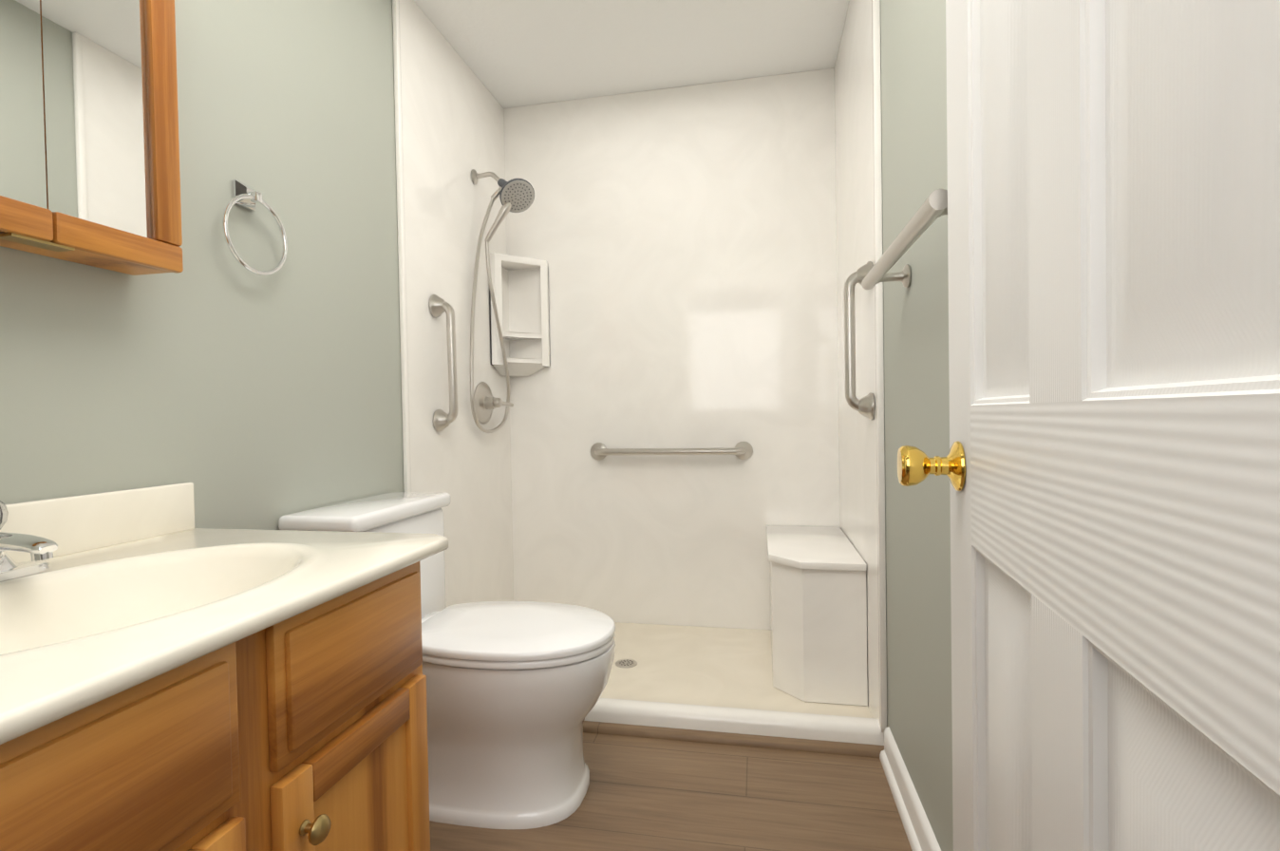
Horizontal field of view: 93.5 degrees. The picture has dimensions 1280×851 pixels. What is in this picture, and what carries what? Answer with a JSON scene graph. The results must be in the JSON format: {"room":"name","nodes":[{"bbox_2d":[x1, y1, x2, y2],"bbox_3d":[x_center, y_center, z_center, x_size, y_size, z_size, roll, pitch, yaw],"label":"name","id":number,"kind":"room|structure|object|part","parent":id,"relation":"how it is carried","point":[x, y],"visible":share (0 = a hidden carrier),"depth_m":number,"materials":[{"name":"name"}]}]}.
{"room":"bathroom","nodes":[
{"label":"bathroom","id":0,"kind":"room"},
{"bbox_2d":[0,0,953,850],"bbox_3d":[-0.368,-0.225,0.168,1.440,2.400,0.120,-1,1,11],"label":"wall","id":1,"kind":"structure","parent":0,"point":[228,384],"depth_m":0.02,"materials":[{"name":"grey paint"}]},
{"bbox_2d":[0,0,183,275],"bbox_3d":[-0.954,-0.599,0.804,0.112,0.664,0.618,-1,1,11],"label":"medicine cabinet mirror","id":2,"kind":"object","parent":1,"relation":"attached to","point":[89,160],"visible":1,"depth_m":0.96,"materials":[{"name":"brown wood"}]},
{"bbox_2d":[222,179,287,275],"bbox_3d":[-0.878,-0.445,1.363,0.044,0.207,0.176,-1,1,11],"label":"towel ring","id":3,"kind":"object","parent":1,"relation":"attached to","point":[247,197],"visible":1,"depth_m":1.35,"materials":[{"name":"silver metal"}]},
{"bbox_2d":[392,0,887,732],"bbox_3d":[0.031,-0.283,2.244,1.488,2.369,0.866,-1,1,11],"label":"wall panels","id":4,"kind":"object","parent":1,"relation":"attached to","point":[705,251],"visible":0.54,"depth_m":2.60,"materials":[{"name":"plastic"}]},
{"bbox_2d":[428,294,458,431],"bbox_3d":[-0.694,-0.224,2.157,0.076,0.492,0.092,-1,1,11],"label":"grab rail","id":5,"kind":"object","parent":4,"relation":"attached to","point":[442,420],"visible":1,"depth_m":2.14,"materials":[{"name":"silver metal"}]},
{"bbox_2d":[473,381,513,423],"bbox_3d":[-0.609,-0.095,2.517,0.101,0.176,0.176,-1,1,11],"label":"shower valve","id":6,"kind":"object","parent":4,"relation":"attached to","point":[486,403],"visible":0.98,"depth_m":2.50,"materials":[{"name":"silver metal"}]},
{"bbox_2d":[470,169,534,432],"bbox_3d":[-0.537,-0.512,2.515,0.255,1.085,0.351,-1,1,11],"label":"shower head","id":7,"kind":"object","parent":4,"relation":"attached to","point":[517,195],"visible":0.98,"depth_m":2.43},
{"bbox_2d":[489,252,550,376],"bbox_3d":[-0.532,-0.487,2.678,0.200,0.522,0.200,-1,1,11],"label":"corner shelf","id":8,"kind":"object","parent":4,"relation":"attached to","point":[520,286],"visible":0.9,"depth_m":2.74,"materials":[{"name":"plastic"}]},
{"bbox_2d":[590,441,752,460],"bbox_3d":[0.125,0.113,2.632,0.725,0.080,0.066,-1,1,11],"label":"railing","id":9,"kind":"object","parent":4,"relation":"attached to","point":[741,450],"visible":1,"depth_m":2.60,"materials":[{"name":"silver metal"}]},
{"bbox_2d":[844,261,874,419],"bbox_3d":[0.644,-0.248,1.779,0.076,0.467,0.082,-1,1,11],"label":"grab rail","id":10,"kind":"object","parent":4,"relation":"attached to","point":[864,405],"visible":0.85,"depth_m":1.77,"materials":[{"name":"silver metal"}]},
{"bbox_2d":[861,188,947,289],"bbox_3d":[0.531,-0.340,1.172,0.094,0.054,0.590,-1,1,11],"label":"rail","id":11,"kind":"object","parent":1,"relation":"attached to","point":[932,208],"visible":0.6,"depth_m":1.08,"materials":[{"name":"silver metal"}]},
{"bbox_2d":[879,726,941,850],"bbox_3d":[0.530,0.901,0.901,0.026,0.092,1.583,-1,1,11],"label":"baseboard","id":12,"kind":"structure","parent":1,"relation":"attached to","point":[918,829],"depth_m":1.37,"materials":[{"name":"white paint"}]},
{"bbox_2d":[897,0,1279,850],"bbox_3d":[0.350,-0.067,0.498,0.118,2.023,0.765,-1,1,11],"label":"door","id":13,"kind":"structure","parent":1,"relation":"in","point":[1108,465],"depth_m":0.42,"materials":[{"name":"white wood"}]},
{"bbox_3d":[0.395,0.055,0.819,0.080,0.068,0.068,-1,1,11],"label":"knob","id":14,"kind":"part","parent":13,"relation":"part of","materials":[{"name":"gold metal"}]},
{"bbox_2d":[414,0,849,108],"bbox_3d":[-0.203,-1.476,0.583,3.000,0.080,4.410,-1,1,11],"label":"ceiling","id":15,"kind":"structure","parent":0,"point":[514,53],"depth_m":2.30,"materials":[{"name":"white paint"}]},
{"bbox_2d":[429,732,912,850],"bbox_3d":[-0.160,1.004,0.626,3.000,0.080,4.410,-1,1,11],"label":"floor","id":16,"kind":"structure","parent":0,"point":[647,794],"depth_m":1.49,"materials":[{"name":"wood"}]},
{"bbox_2d":[0,482,448,850],"bbox_3d":[-0.695,0.534,0.774,0.600,0.872,0.819,-1,1,11],"label":"bathroom vanity","id":17,"kind":"object","parent":16,"relation":"on","point":[172,678],"visible":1,"depth_m":0.77,"materials":[{"name":"brown wood"}]},
{"bbox_2d":[278,491,615,828],"bbox_3d":[-0.444,0.579,1.595,0.770,0.745,0.456,-1,1,11],"label":"toilet","id":18,"kind":"object","parent":16,"relation":"on","point":[515,689],"visible":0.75,"depth_m":1.44,"materials":[{"name":"white ceramic"}]},
{"bbox_3d":[-0.724,0.232,1.643,0.212,0.042,0.456,-1,1,11],"label":"tank lid","id":19,"kind":"part","parent":18,"relation":"part of","materials":[{"name":"white ceramic"}]},
{"bbox_3d":[-0.336,0.534,1.573,0.548,0.044,0.386,-1,1,11],"label":"seat","id":20,"kind":"part","parent":18,"relation":"part of","materials":[{"name":"white plastic"}]},
{"bbox_2d":[583,720,884,757],"bbox_3d":[0.203,0.927,1.791,1.008,0.019,0.034,-1,1,11],"label":"trim","id":21,"kind":"structure","parent":16,"relation":"on","point":[757,741],"depth_m":1.77,"materials":[{"name":"wood"}]},
{"bbox_2d":[583,621,884,745],"bbox_3d":[0.052,0.897,2.266,1.486,0.068,0.842,-1,1,11],"label":"shower pan","id":22,"kind":"structure","parent":16,"relation":"on","point":[705,678],"depth_m":2.03,"materials":[{"name":"plastic"}]},
{"bbox_2d":[615,658,637,667],"bbox_3d":[-0.053,0.900,2.280,0.084,0.004,0.084,-1,1,11],"label":"shower drain","id":23,"kind":"object","parent":22,"relation":"in","point":[626,663],"visible":1,"depth_m":2.27,"materials":[{"name":"silver metal"}]},
{"bbox_2d":[765,525,867,705],"bbox_3d":[0.632,0.660,2.247,0.303,0.458,0.648,-1,1,11],"label":"shower seat","id":24,"kind":"object","parent":22,"relation":"on","point":[818,595],"visible":1,"depth_m":1.95,"materials":[{"name":"plastic"}]}
]}

